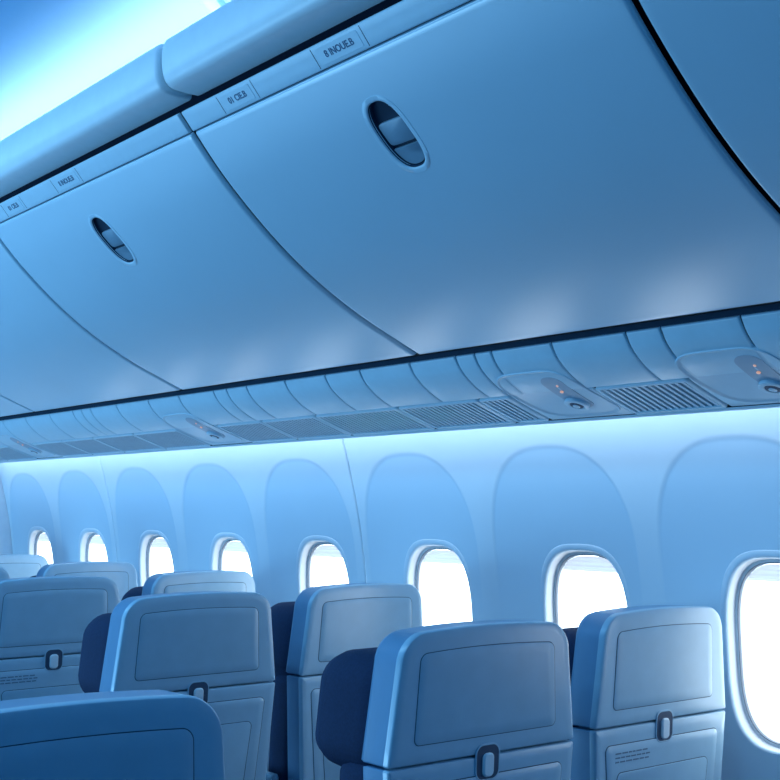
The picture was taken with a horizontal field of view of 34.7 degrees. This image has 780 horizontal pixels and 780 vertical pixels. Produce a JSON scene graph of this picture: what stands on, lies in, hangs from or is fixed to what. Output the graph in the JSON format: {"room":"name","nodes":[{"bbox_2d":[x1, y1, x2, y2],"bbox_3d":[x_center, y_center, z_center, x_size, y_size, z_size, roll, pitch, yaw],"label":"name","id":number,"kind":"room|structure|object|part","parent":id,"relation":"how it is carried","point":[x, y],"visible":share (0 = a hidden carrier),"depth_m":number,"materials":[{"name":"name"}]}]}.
{"room":"aircraft cabin","nodes":[
{"label":"aircraft cabin","id":0,"kind":"room"},
{"bbox_2d":[0,477,12,554],"bbox_3d":[-3.997,0.440,5.066,5.220,2.900,0.050,4,-7,-38],"label":"wall","id":1,"kind":"structure","parent":0,"point":[5,533],"depth_m":6.57,"materials":[{"name":"plastic"}]},
{"bbox_2d":[0,420,26,444],"bbox_3d":[-1.715,0.192,5.562,0.118,0.098,0.245,4,-7,-38],"label":"panel","id":2,"kind":"object","parent":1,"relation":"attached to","point":[5,439],"visible":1,"depth_m":5.51,"materials":[{"name":"plastic"}]},
{"bbox_2d":[3,417,48,442],"bbox_3d":[-1.560,0.174,5.367,0.118,0.098,0.245,4,-7,-38],"label":"panel","id":3,"kind":"object","parent":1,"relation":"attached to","point":[20,428],"visible":1,"depth_m":5.35,"materials":[{"name":"plastic"}]},
{"bbox_2d":[26,414,74,440],"bbox_3d":[-1.406,0.156,5.171,0.118,0.098,0.245,4,-7,-38],"label":"panel","id":4,"kind":"object","parent":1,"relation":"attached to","point":[43,425],"visible":1,"depth_m":5.15,"materials":[{"name":"plastic"}]},
{"bbox_2d":[50,410,97,438],"bbox_3d":[-1.260,0.139,4.988,0.118,0.098,0.215,4,-7,-38],"label":"panel","id":5,"kind":"object","parent":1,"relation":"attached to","point":[66,421],"visible":1,"depth_m":4.97,"materials":[{"name":"plastic"}]},
{"bbox_2d":[73,409,106,435],"bbox_3d":[-1.167,0.128,4.870,0.118,0.098,0.075,4,-7,-38],"label":"panel","id":6,"kind":"object","parent":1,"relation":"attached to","point":[80,417],"visible":1,"depth_m":4.85,"materials":[{"name":"plastic"}]},
{"bbox_2d":[0,44,191,197],"bbox_3d":[-0.848,-0.667,3.248,0.104,0.120,1.214,4,-7,-38],"label":"panel","id":7,"kind":"object","parent":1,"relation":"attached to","point":[137,93],"visible":0.9,"depth_m":3.05,"materials":[{"name":"plastic"}]},
{"bbox_2d":[82,408,116,434],"bbox_3d":[-1.118,0.122,4.808,0.118,0.098,0.075,4,-7,-38],"label":"panel","id":8,"kind":"object","parent":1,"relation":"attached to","point":[87,412],"visible":1,"depth_m":4.79,"materials":[{"name":"plastic"}]},
{"bbox_2d":[91,404,142,434],"bbox_3d":[-1.025,0.112,4.691,0.118,0.098,0.215,4,-7,-38],"label":"panel","id":9,"kind":"object","parent":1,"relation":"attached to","point":[109,416],"visible":1,"depth_m":4.67,"materials":[{"name":"plastic"}]},
{"bbox_2d":[117,400,174,431],"bbox_3d":[-0.879,0.095,4.507,0.118,0.098,0.245,4,-7,-38],"label":"panel","id":10,"kind":"object","parent":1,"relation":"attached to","point":[140,414],"visible":1,"depth_m":4.49,"materials":[{"name":"plastic"}]},
{"bbox_2d":[149,395,206,428],"bbox_3d":[-0.734,0.077,4.323,0.118,0.098,0.215,4,-7,-38],"label":"panel","id":11,"kind":"object","parent":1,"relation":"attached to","point":[163,406],"visible":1,"depth_m":4.31,"materials":[{"name":"plastic"}]},
{"bbox_2d":[0,0,401,202],"bbox_3d":[-0.411,-0.683,2.835,0.228,0.116,8.043,4,-7,-38],"label":"trim","id":12,"kind":"structure","parent":1,"relation":"attached to","point":[195,99],"depth_m":2.70,"materials":[{"name":"plastic"}]},
{"bbox_2d":[179,390,242,424],"bbox_3d":[-0.594,0.061,4.147,0.118,0.098,0.225,4,-7,-38],"label":"panel","id":13,"kind":"object","parent":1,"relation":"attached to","point":[205,406],"visible":1,"depth_m":4.13,"materials":[{"name":"plastic"}]},
{"bbox_2d":[214,388,255,421],"bbox_3d":[-0.498,0.050,4.026,0.118,0.098,0.075,4,-7,-38],"label":"panel","id":14,"kind":"object","parent":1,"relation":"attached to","point":[222,395],"visible":1,"depth_m":4.01,"materials":[{"name":"plastic"}]},
{"bbox_2d":[227,386,275,420],"bbox_3d":[-0.436,0.043,3.948,0.118,0.098,0.115,4,-7,-38],"label":"panel","id":15,"kind":"object","parent":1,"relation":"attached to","point":[240,396],"visible":1,"depth_m":3.93,"materials":[{"name":"plastic"}]},
{"bbox_2d":[162,0,383,95],"bbox_3d":[-0.086,-0.757,2.284,0.104,0.120,1.214,4,-7,-38],"label":"panel","id":16,"kind":"object","parent":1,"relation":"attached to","point":[239,36],"visible":1,"depth_m":2.50,"materials":[{"name":"plastic"}]},
{"bbox_2d":[247,380,315,418],"bbox_3d":[-0.333,0.030,3.817,0.118,0.098,0.210,4,-7,-38],"label":"panel","id":17,"kind":"object","parent":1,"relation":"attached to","point":[275,398],"visible":1,"depth_m":3.80,"materials":[{"name":"plastic"}]},
{"bbox_2d":[285,374,355,414],"bbox_3d":[-0.203,0.015,3.652,0.118,0.098,0.200,4,-7,-38],"label":"panel","id":18,"kind":"object","parent":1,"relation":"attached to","point":[314,393],"visible":1,"depth_m":3.63,"materials":[{"name":"plastic"}]},
{"bbox_2d":[326,370,391,410],"bbox_3d":[-0.089,0.002,3.508,0.118,0.098,0.159,4,-7,-38],"label":"panel","id":19,"kind":"object","parent":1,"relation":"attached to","point":[350,386],"visible":1,"depth_m":3.49,"materials":[{"name":"plastic"}]},
{"bbox_2d":[0,404,779,462],"bbox_3d":[0.314,0.072,3.339,0.019,0.051,8.043,4,-7,-38],"label":"trim","id":20,"kind":"structure","parent":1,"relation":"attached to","point":[769,405],"depth_m":3.46,"materials":[{"name":"plastic"}]},
{"bbox_2d":[0,303,779,458],"bbox_3d":[0.208,0.001,3.261,0.272,0.169,8.043,4,-7,-38],"label":"trim","id":21,"kind":"structure","parent":1,"relation":"attached to","point":[771,307],"depth_m":3.06,"materials":[{"name":"black plastic"}]},
{"bbox_2d":[360,362,442,406],"bbox_3d":[0.029,-0.012,3.360,0.118,0.098,0.211,4,-7,-38],"label":"panel","id":22,"kind":"object","parent":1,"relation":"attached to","point":[397,385],"visible":1,"depth_m":3.34,"materials":[{"name":"plastic"}]},
{"bbox_2d":[410,356,488,401],"bbox_3d":[0.152,-0.026,3.205,0.118,0.098,0.175,4,-7,-38],"label":"panel","id":23,"kind":"object","parent":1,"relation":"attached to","point":[444,378],"visible":1,"depth_m":3.19,"materials":[{"name":"plastic"}]},
{"bbox_2d":[456,353,507,396],"bbox_3d":[0.229,-0.035,3.107,0.118,0.098,0.065,4,-7,-38],"label":"panel","id":24,"kind":"object","parent":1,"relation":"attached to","point":[468,363],"visible":1,"depth_m":3.09,"materials":[{"name":"plastic"}]},
{"bbox_2d":[475,351,522,394],"bbox_3d":[0.269,-0.040,3.056,0.118,0.098,0.055,4,-7,-38],"label":"panel","id":25,"kind":"object","parent":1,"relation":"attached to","point":[486,360],"visible":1,"depth_m":3.04,"materials":[{"name":"plastic"}]},
{"bbox_2d":[492,342,581,393],"bbox_3d":[0.350,-0.050,2.955,0.118,0.098,0.195,4,-7,-38],"label":"panel","id":26,"kind":"object","parent":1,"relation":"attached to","point":[537,357],"visible":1,"depth_m":2.93,"materials":[{"name":"plastic"}]},
{"bbox_2d":[552,332,659,387],"bbox_3d":[0.480,-0.065,2.791,0.118,0.098,0.215,4,-7,-38],"label":"panel","id":27,"kind":"object","parent":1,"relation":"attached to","point":[608,359],"visible":1,"depth_m":2.77,"materials":[{"name":"plastic"}]},
{"bbox_2d":[626,327,692,379],"bbox_3d":[0.577,-0.076,2.667,0.118,0.098,0.090,4,-7,-38],"label":"panel","id":28,"kind":"object","parent":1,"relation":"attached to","point":[650,345],"visible":1,"depth_m":2.65,"materials":[{"name":"plastic"}]},
{"bbox_2d":[639,0,779,206],"bbox_3d":[1.085,-0.488,1.668,1.055,0.514,1.230,4,-7,-38],"label":"bin","id":29,"kind":"object","parent":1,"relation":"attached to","point":[727,52],"visible":1,"depth_m":1.89,"materials":[{"name":"plastic"}]},
{"bbox_2d":[661,315,772,376],"bbox_3d":[0.668,-0.087,2.553,0.118,0.098,0.193,4,-7,-38],"label":"panel","id":30,"kind":"object","parent":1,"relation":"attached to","point":[727,332],"visible":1,"depth_m":2.54,"materials":[{"name":"plastic"}]},
{"bbox_2d":[741,310,779,368],"bbox_3d":[0.800,-0.102,2.387,0.118,0.098,0.222,4,-7,-38],"label":"panel","id":31,"kind":"object","parent":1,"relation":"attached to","point":[763,328],"visible":1,"depth_m":2.43,"materials":[{"name":"plastic"}]},
{"bbox_2d":[0,0,230,140],"bbox_3d":[-1.499,-1.004,2.003,3.000,0.370,8.043,4,-7,-38],"label":"ceiling","id":32,"kind":"structure","parent":0,"point":[52,51],"depth_m":3.28,"materials":[{"name":"white plastic"}]},
{"bbox_2d":[198,0,225,13],"bbox_3d":[-1.517,-0.999,2.025,3.000,0.376,0.060,4,-7,-38],"label":"ceiling light","id":33,"kind":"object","parent":32,"relation":"attached to","point":[210,6],"depth_m":2.87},
{"bbox_2d":[0,407,779,779],"bbox_3d":[-0.517,0.953,4.586,0.168,1.790,4.924,4,-7,-38],"label":"wall","id":34,"kind":"structure","parent":0,"point":[673,500],"depth_m":3.70,"materials":[{"name":"plastic"}]},
{"bbox_2d":[0,446,36,460],"bbox_3d":[-1.793,0.296,5.868,0.149,0.060,0.354,4,-7,-38],"label":"air vent","id":35,"kind":"object","parent":34,"relation":"attached to","point":[7,453],"visible":0.99,"depth_m":5.84,"materials":[{"name":"plastic"}]},
{"bbox_2d":[0,434,61,457],"bbox_3d":[-1.626,0.248,5.598,0.229,0.102,0.272,4,-7,-38],"label":"passenger service unit","id":36,"kind":"object","parent":34,"relation":"attached to","point":[29,448],"visible":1,"depth_m":5.57,"materials":[{"name":"plastic"}]},
{"bbox_3d":[-1.614,0.243,5.549,0.146,0.066,0.068,4,-7,-38],"label":"control plate","id":37,"kind":"part","parent":36,"relation":"part of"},
{"bbox_3d":[-1.595,0.273,5.621,0.149,0.058,0.272,4,-7,-38],"label":"mounting plate","id":38,"kind":"part","parent":36,"relation":"part of","materials":[{"name":"plastic"}]},
{"bbox_2d":[0,394,61,417],"bbox_3d":[-1.966,-0.131,5.521,1.055,0.514,1.230,4,-7,-38],"label":"bin","id":39,"kind":"object","parent":34,"relation":"attached to","point":[8,407],"visible":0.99,"depth_m":5.17,"materials":[{"name":"plastic"}]},
{"bbox_3d":[-2.093,-0.115,5.420,0.662,0.464,1.215,4,-7,-38],"label":"bin door","id":40,"kind":"part","parent":39,"relation":"part of","materials":[{"name":"plastic"}]},
{"bbox_2d":[27,526,53,563],"bbox_3d":[-1.744,0.933,6.298,0.081,0.490,0.344,4,-7,-38],"label":"window","id":41,"kind":"structure","parent":34,"relation":"in","point":[39,542],"depth_m":6.38,"materials":[{"name":"plastic"}]},
{"bbox_2d":[39,533,48,541],"bbox_3d":[-1.736,0.746,6.322,0.009,0.042,0.220,4,-7,-38],"label":"shade","id":42,"kind":"object","parent":41,"relation":"attached to","point":[43,537],"depth_m":6.35,"materials":[{"name":"white plastic"}]},
{"bbox_3d":[-1.722,0.935,6.316,0.024,0.424,0.278,4,-7,-38],"label":"pane","id":43,"kind":"part","parent":41,"relation":"part of","materials":[{"name":"clear glass"}]},
{"bbox_2d":[33,440,91,456],"bbox_3d":[-1.413,0.252,5.388,0.149,0.060,0.306,4,-7,-38],"label":"air vent","id":44,"kind":"object","parent":34,"relation":"attached to","point":[60,448],"visible":1,"depth_m":5.39,"materials":[{"name":"plastic"}]},
{"bbox_2d":[62,437,123,454],"bbox_3d":[-1.223,0.230,5.149,0.149,0.060,0.294,4,-7,-38],"label":"air vent","id":45,"kind":"object","parent":34,"relation":"attached to","point":[90,445],"visible":1,"depth_m":5.15,"materials":[{"name":"plastic"}]},
{"bbox_2d":[78,528,108,561],"bbox_3d":[-1.363,0.888,5.816,0.081,0.490,0.344,4,-7,-38],"label":"window","id":46,"kind":"structure","parent":34,"relation":"in","point":[92,546],"depth_m":5.90,"materials":[{"name":"plastic"}]},
{"bbox_2d":[90,535,103,544],"bbox_3d":[-1.355,0.701,5.840,0.009,0.042,0.220,4,-7,-38],"label":"shade","id":47,"kind":"object","parent":46,"relation":"attached to","point":[94,539],"depth_m":5.88,"materials":[{"name":"white plastic"}]},
{"bbox_3d":[-1.341,0.890,5.834,0.024,0.424,0.278,4,-7,-38],"label":"pane","id":48,"kind":"part","parent":46,"relation":"part of","materials":[{"name":"clear glass"}]},
{"bbox_2d":[0,238,211,411],"bbox_3d":[-1.204,-0.220,4.558,1.055,0.514,1.230,4,-7,-38],"label":"bin","id":49,"kind":"object","parent":34,"relation":"attached to","point":[48,360],"visible":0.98,"depth_m":4.25,"materials":[{"name":"plastic"}]},
{"bbox_2d":[93,433,164,451],"bbox_3d":[-1.022,0.206,4.895,0.149,0.060,0.344,4,-7,-38],"label":"air vent","id":50,"kind":"object","parent":34,"relation":"attached to","point":[129,442],"visible":1,"depth_m":4.89,"materials":[{"name":"plastic"}]},
{"bbox_2d":[138,530,174,585],"bbox_3d":[-0.982,0.844,5.335,0.081,0.490,0.344,4,-7,-38],"label":"window","id":51,"kind":"structure","parent":34,"relation":"in","point":[155,555],"depth_m":5.42,"materials":[{"name":"glass"}]},
{"bbox_2d":[151,538,168,547],"bbox_3d":[-0.973,0.656,5.359,0.009,0.042,0.220,4,-7,-38],"label":"shade","id":52,"kind":"object","parent":51,"relation":"attached to","point":[155,542],"depth_m":5.39,"materials":[{"name":"white plastic"}]},
{"bbox_3d":[-0.959,0.845,5.352,0.024,0.424,0.278,4,-7,-38],"label":"pane","id":53,"kind":"part","parent":51,"relation":"part of","materials":[{"name":"clear glass"}]},
{"bbox_2d":[134,429,210,448],"bbox_3d":[-0.808,0.181,4.625,0.149,0.060,0.334,4,-7,-38],"label":"air vent","id":54,"kind":"object","parent":34,"relation":"attached to","point":[170,438],"visible":1,"depth_m":4.62,"materials":[{"name":"plastic"}]},
{"bbox_2d":[163,413,249,444],"bbox_3d":[-0.648,0.134,4.363,0.229,0.102,0.272,4,-7,-38],"label":"passenger service unit","id":55,"kind":"object","parent":34,"relation":"attached to","point":[210,434],"visible":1,"depth_m":4.34,"materials":[{"name":"plastic"}]},
{"bbox_3d":[-0.636,0.129,4.314,0.146,0.066,0.068,4,-7,-38],"label":"control plate","id":56,"kind":"part","parent":55,"relation":"part of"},
{"bbox_3d":[-0.617,0.158,4.385,0.149,0.058,0.272,4,-7,-38],"label":"mounting plate","id":57,"kind":"part","parent":55,"relation":"part of","materials":[{"name":"plastic"}]},
{"bbox_2d":[0,113,455,389],"bbox_3d":[-0.441,-0.310,3.595,1.055,0.514,1.230,4,-7,-38],"label":"bin","id":58,"kind":"object","parent":34,"relation":"attached to","point":[144,242],"visible":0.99,"depth_m":3.33,"materials":[{"name":"plastic"}]},
{"bbox_3d":[-0.748,-0.413,3.386,0.041,0.040,0.078,4,-7,-38],"label":"latch handle","id":59,"kind":"part","parent":58,"relation":"part of","materials":[{"name":"grey plastic"}]},
{"bbox_3d":[-0.717,-0.373,3.408,0.036,0.034,0.077,4,-7,-38],"label":"latch handle","id":60,"kind":"part","parent":58,"relation":"part of","materials":[{"name":"grey plastic"}]},
{"bbox_2d":[209,533,253,576],"bbox_3d":[-0.600,0.799,4.853,0.081,0.490,0.344,4,-7,-38],"label":"window","id":61,"kind":"structure","parent":34,"relation":"in","point":[228,551],"depth_m":4.92,"materials":[{"name":"plastic"}]},
{"bbox_2d":[224,541,246,552],"bbox_3d":[-0.592,0.612,4.877,0.009,0.042,0.220,4,-7,-38],"label":"shade","id":62,"kind":"object","parent":61,"relation":"attached to","point":[229,546],"depth_m":4.90,"materials":[{"name":"white plastic"}]},
{"bbox_3d":[-0.578,0.801,4.871,0.024,0.424,0.278,4,-7,-38],"label":"pane","id":63,"kind":"part","parent":61,"relation":"part of","materials":[{"name":"clear glass"}]},
{"bbox_2d":[217,420,296,442],"bbox_3d":[-0.444,0.138,4.165,0.149,0.060,0.276,4,-7,-38],"label":"air vent","id":64,"kind":"object","parent":34,"relation":"attached to","point":[256,431],"visible":1,"depth_m":4.16,"materials":[{"name":"plastic"}]},
{"bbox_2d":[262,415,350,438],"bbox_3d":[-0.264,0.117,3.937,0.149,0.060,0.294,4,-7,-38],"label":"air vent","id":65,"kind":"object","parent":34,"relation":"attached to","point":[301,427],"visible":1,"depth_m":3.93,"materials":[{"name":"plastic"}]},
{"bbox_2d":[296,535,350,594],"bbox_3d":[-0.219,0.754,4.371,0.081,0.490,0.344,4,-7,-38],"label":"window","id":66,"kind":"structure","parent":34,"relation":"in","point":[321,561],"depth_m":4.44,"materials":[{"name":"glass"}]},
{"bbox_2d":[313,545,341,557],"bbox_3d":[-0.210,0.567,4.395,0.009,0.042,0.220,4,-7,-38],"label":"shade","id":67,"kind":"object","parent":66,"relation":"attached to","point":[319,551],"depth_m":4.42,"materials":[{"name":"white plastic"}]},
{"bbox_3d":[-0.196,0.756,4.389,0.024,0.424,0.278,4,-7,-38],"label":"pane","id":68,"kind":"part","parent":66,"relation":"part of","materials":[{"name":"clear glass"}]},
{"bbox_2d":[316,407,434,434],"bbox_3d":[-0.047,0.092,3.663,0.149,0.060,0.394,4,-7,-38],"label":"air vent","id":69,"kind":"object","parent":34,"relation":"attached to","point":[391,419],"visible":1,"depth_m":3.66,"materials":[{"name":"plastic"}]},
{"bbox_2d":[403,539,472,625],"bbox_3d":[0.163,0.710,3.890,0.081,0.490,0.344,4,-7,-38],"label":"window","id":70,"kind":"structure","parent":34,"relation":"in","point":[438,570],"depth_m":3.94,"materials":[{"name":"glass"}]},
{"bbox_2d":[423,550,461,563],"bbox_3d":[0.171,0.522,3.914,0.009,0.042,0.220,4,-7,-38],"label":"shade","id":71,"kind":"object","parent":70,"relation":"attached to","point":[429,556],"depth_m":3.93,"materials":[{"name":"white plastic"}]},
{"bbox_3d":[0.185,0.711,3.907,0.024,0.424,0.278,4,-7,-38],"label":"pane","id":72,"kind":"part","parent":70,"relation":"part of","materials":[{"name":"clear glass"}]},
{"bbox_2d":[399,399,515,428],"bbox_3d":[0.179,0.065,3.378,0.149,0.060,0.324,4,-7,-38],"label":"air vent","id":73,"kind":"object","parent":34,"relation":"attached to","point":[461,413],"visible":1,"depth_m":3.37,"materials":[{"name":"plastic"}]},
{"bbox_2d":[182,0,779,353],"bbox_3d":[0.322,-0.399,2.631,1.055,0.514,1.230,4,-7,-38],"label":"bin","id":74,"kind":"object","parent":34,"relation":"attached to","point":[457,174],"visible":1,"depth_m":2.37,"materials":[{"name":"plastic"}]},
{"bbox_3d":[0.015,-0.503,2.423,0.041,0.040,0.078,4,-7,-38],"label":"latch handle","id":75,"kind":"part","parent":74,"relation":"part of","materials":[{"name":"plastic"}]},
{"bbox_3d":[0.046,-0.463,2.444,0.036,0.034,0.077,4,-7,-38],"label":"latch handle","id":76,"kind":"part","parent":74,"relation":"part of","materials":[{"name":"plastic"}]},
{"bbox_2d":[479,395,548,422],"bbox_3d":[0.319,0.049,3.202,0.149,0.060,0.114,4,-7,-38],"label":"air vent","id":77,"kind":"object","parent":34,"relation":"attached to","point":[507,406],"visible":1,"depth_m":3.20,"materials":[{"name":"plastic"}]},
{"bbox_2d":[496,371,633,419],"bbox_3d":[0.411,0.009,3.026,0.229,0.102,0.272,4,-7,-38],"label":"passenger service unit","id":78,"kind":"object","parent":34,"relation":"attached to","point":[565,403],"visible":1,"depth_m":3.01,"materials":[{"name":"plastic"}]},
{"bbox_3d":[0.423,0.004,2.977,0.146,0.066,0.068,4,-7,-38],"label":"control plate","id":79,"kind":"part","parent":78,"relation":"part of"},
{"bbox_3d":[0.442,0.034,3.048,0.149,0.058,0.272,4,-7,-38],"label":"mounting plate","id":80,"kind":"part","parent":78,"relation":"part of","materials":[{"name":"plastic"}]},
{"bbox_2d":[540,544,630,627],"bbox_3d":[0.544,0.665,3.408,0.081,0.490,0.344,4,-7,-38],"label":"window","id":81,"kind":"structure","parent":34,"relation":"in","point":[578,580],"depth_m":3.47,"materials":[{"name":"glass"}]},
{"bbox_2d":[563,556,616,572],"bbox_3d":[0.552,0.478,3.432,0.009,0.042,0.220,4,-7,-38],"label":"shade","id":82,"kind":"object","parent":81,"relation":"attached to","point":[571,564],"depth_m":3.45,"materials":[{"name":"white plastic"}]},
{"bbox_3d":[0.567,0.666,3.426,0.024,0.424,0.278,4,-7,-38],"label":"pane","id":83,"kind":"part","parent":81,"relation":"part of","materials":[{"name":"clear glass"}]},
{"bbox_2d":[596,378,727,413],"bbox_3d":[0.612,0.015,2.832,0.149,0.060,0.266,4,-7,-38],"label":"air vent","id":84,"kind":"object","parent":34,"relation":"attached to","point":[623,395],"visible":1,"depth_m":2.83,"materials":[{"name":"plastic"}]},
{"bbox_2d":[675,346,779,405],"bbox_3d":[0.751,-0.030,2.596,0.229,0.102,0.272,4,-7,-38],"label":"passenger service unit","id":85,"kind":"object","parent":34,"relation":"attached to","point":[751,386],"visible":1,"depth_m":2.62,"materials":[{"name":"plastic"}]},
{"bbox_3d":[0.783,-0.006,2.618,0.149,0.058,0.272,4,-7,-38],"label":"mounting plate","id":86,"kind":"part","parent":85,"relation":"part of","materials":[{"name":"plastic"}]},
{"bbox_3d":[0.764,-0.035,2.547,0.146,0.066,0.068,4,-7,-38],"label":"control plate","id":87,"kind":"part","parent":85,"relation":"part of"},
{"bbox_2d":[720,550,779,754],"bbox_3d":[0.925,0.620,2.926,0.081,0.490,0.344,4,-7,-38],"label":"window","id":88,"kind":"structure","parent":34,"relation":"in","point":[750,590],"depth_m":3.02,"materials":[{"name":"glass"}]},
{"bbox_3d":[0.948,0.622,2.944,0.024,0.424,0.278,4,-7,-38],"label":"pane","id":89,"kind":"part","parent":88,"relation":"part of","materials":[{"name":"clear glass"}]},
{"bbox_2d":[748,564,779,581],"bbox_3d":[0.934,0.433,2.950,0.009,0.042,0.220,4,-7,-38],"label":"shade","id":90,"kind":"object","parent":88,"relation":"attached to","point":[756,572],"depth_m":3.00,"materials":[{"name":"white plastic"}]},
{"bbox_3d":[-1.492,1.615,1.766,5.220,0.050,8.043,4,-7,-38],"label":"floor","id":91,"kind":"structure","parent":0,"visible":0},
{"bbox_2d":[0,567,9,579],"bbox_3d":[-1.847,1.284,4.929,0.540,1.194,0.657,4,-7,-38],"label":"seat","id":92,"kind":"object","parent":91,"relation":"on","point":[4,574],"visible":0.1,"depth_m":4.84,"materials":[{"name":"plastic"}]},
{"bbox_2d":[0,554,47,578],"bbox_3d":[-1.983,1.386,6.027,0.502,1.194,0.657,4,-7,-38],"label":"seat","id":93,"kind":"object","parent":91,"relation":"on","point":[16,565],"visible":0.1,"depth_m":5.87,"materials":[{"name":"plastic"}]},
{"bbox_3d":[-1.784,0.893,5.819,0.338,0.171,0.012,4,-7,-38],"label":"panel","id":94,"kind":"part","parent":93,"relation":"part of","materials":[{"name":"plastic"}]},
{"bbox_2d":[0,576,118,700],"bbox_3d":[-1.265,1.216,4.194,0.540,1.194,0.657,4,-7,-38],"label":"seat","id":95,"kind":"object","parent":91,"relation":"on","point":[44,620],"visible":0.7,"depth_m":3.97,"materials":[{"name":"plastic"}]},
{"bbox_2d":[0,649,83,700],"bbox_3d":[-1.078,1.069,3.969,0.411,0.489,0.038,4,-7,-38],"label":"tray","id":96,"kind":"object","parent":95,"relation":"on","point":[24,673],"depth_m":3.95,"materials":[{"name":"plastic"}]},
{"bbox_3d":[-1.066,0.723,3.986,0.364,0.171,0.012,4,-7,-38],"label":"panel","id":97,"kind":"part","parent":95,"relation":"part of","materials":[{"name":"plastic"}]},
{"bbox_2d":[31,561,136,601],"bbox_3d":[-1.411,1.316,5.272,0.502,1.194,0.657,4,-7,-38],"label":"seat","id":98,"kind":"object","parent":91,"relation":"on","point":[124,574],"visible":0.11,"depth_m":5.10,"materials":[{"name":"plastic"}]},
{"bbox_3d":[-1.212,0.823,5.064,0.338,0.171,0.012,4,-7,-38],"label":"panel","id":99,"kind":"part","parent":98,"relation":"part of","materials":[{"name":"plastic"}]},
{"bbox_2d":[0,690,224,779],"bbox_3d":[-0.580,0.978,1.632,0.540,1.194,0.657,4,-7,-38],"label":"seat","id":100,"kind":"object","parent":91,"relation":"on","point":[133,734],"visible":1,"depth_m":1.47,"materials":[{"name":"plastic"}]},
{"bbox_3d":[-0.381,0.485,1.424,0.364,0.171,0.012,4,-7,-38],"label":"panel","id":101,"kind":"part","parent":100,"relation":"part of","materials":[{"name":"plastic"}]},
{"bbox_2d":[78,591,274,779],"bbox_3d":[-0.693,1.148,3.458,0.540,1.194,0.657,4,-7,-38],"label":"seat","id":102,"kind":"object","parent":91,"relation":"on","point":[213,647],"visible":0.69,"depth_m":3.27,"materials":[{"name":"plastic"}]},
{"bbox_3d":[-0.493,0.655,3.250,0.364,0.171,0.012,4,-7,-38],"label":"panel","id":103,"kind":"part","parent":102,"relation":"part of","materials":[{"name":"plastic"}]},
{"bbox_2d":[187,681,263,779],"bbox_3d":[-0.505,1.000,3.233,0.411,0.489,0.038,4,-7,-38],"label":"tray","id":104,"kind":"object","parent":102,"relation":"on","point":[238,706],"depth_m":3.32,"materials":[{"name":"plastic"}]},
{"bbox_2d":[121,570,255,600],"bbox_3d":[-0.841,1.249,4.553,0.502,1.194,0.657,4,-7,-38],"label":"seat","id":105,"kind":"object","parent":91,"relation":"on","point":[202,580],"visible":0.18,"depth_m":4.34,"materials":[{"name":"plastic"}]},
{"bbox_3d":[-0.642,0.756,4.345,0.338,0.171,0.012,4,-7,-38],"label":"panel","id":106,"kind":"part","parent":105,"relation":"part of","materials":[{"name":"plastic"}]},
{"bbox_2d":[266,583,422,779],"bbox_3d":[-0.265,1.182,3.833,0.502,1.194,0.657,4,-7,-38],"label":"seat","id":107,"kind":"object","parent":91,"relation":"on","point":[323,623],"visible":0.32,"depth_m":3.56,"materials":[{"name":"plastic"}]},
{"bbox_3d":[-0.463,1.120,3.705,0.026,0.034,0.460,4,-7,-38],"label":"armrest","id":108,"kind":"part","parent":107,"relation":"part of","materials":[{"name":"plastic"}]},
{"bbox_3d":[-0.167,1.088,3.717,0.424,0.520,0.152,4,-7,-38],"label":"backrest","id":109,"kind":"part","parent":107,"relation":"part of","materials":[{"name":"blue fabric"}]},
{"bbox_2d":[311,688,340,779],"bbox_3d":[-0.077,1.035,3.607,0.382,0.489,0.038,4,-7,-38],"label":"tray","id":110,"kind":"object","parent":107,"relation":"on","point":[322,768],"depth_m":3.51,"materials":[{"name":"plastic"}]},
{"bbox_3d":[-0.065,0.690,3.624,0.338,0.171,0.012,4,-7,-38],"label":"panel","id":111,"kind":"part","parent":107,"relation":"part of","materials":[{"name":"plastic"}]},
{"bbox_2d":[315,620,572,779],"bbox_3d":[-0.009,1.069,2.607,0.540,1.194,0.657,4,-7,-38],"label":"seat","id":112,"kind":"object","parent":91,"relation":"on","point":[486,699],"visible":1,"depth_m":2.38,"materials":[{"name":"plastic"}]},
{"bbox_3d":[0.089,0.974,2.492,0.456,0.520,0.152,4,-7,-38],"label":"backrest","id":113,"kind":"part","parent":112,"relation":"part of","materials":[{"name":"blue fabric"}]},
{"bbox_3d":[0.191,0.576,2.399,0.364,0.171,0.012,4,-7,-38],"label":"panel","id":114,"kind":"part","parent":112,"relation":"part of","materials":[{"name":"plastic"}]},
{"bbox_2d":[455,743,561,779],"bbox_3d":[0.179,0.921,2.382,0.411,0.489,0.038,4,-7,-38],"label":"tray","id":115,"kind":"object","parent":112,"relation":"on","point":[473,761],"depth_m":2.43,"materials":[{"name":"plastic"}]},
{"bbox_2d":[562,605,724,779],"bbox_3d":[0.416,1.105,2.998,0.502,1.194,0.657,4,-7,-38],"label":"seat","id":116,"kind":"object","parent":91,"relation":"on","point":[647,681],"visible":0.94,"depth_m":2.75,"materials":[{"name":"plastic"}]},
{"bbox_2d":[605,710,716,779],"bbox_3d":[0.604,0.958,2.772,0.382,0.489,0.038,4,-7,-38],"label":"tray","id":117,"kind":"object","parent":116,"relation":"on","point":[640,744],"depth_m":2.77,"materials":[{"name":"plastic"}]},
{"bbox_3d":[0.615,0.612,2.789,0.338,0.171,0.012,4,-7,-38],"label":"panel","id":118,"kind":"part","parent":116,"relation":"part of","materials":[{"name":"plastic"}]}
]}

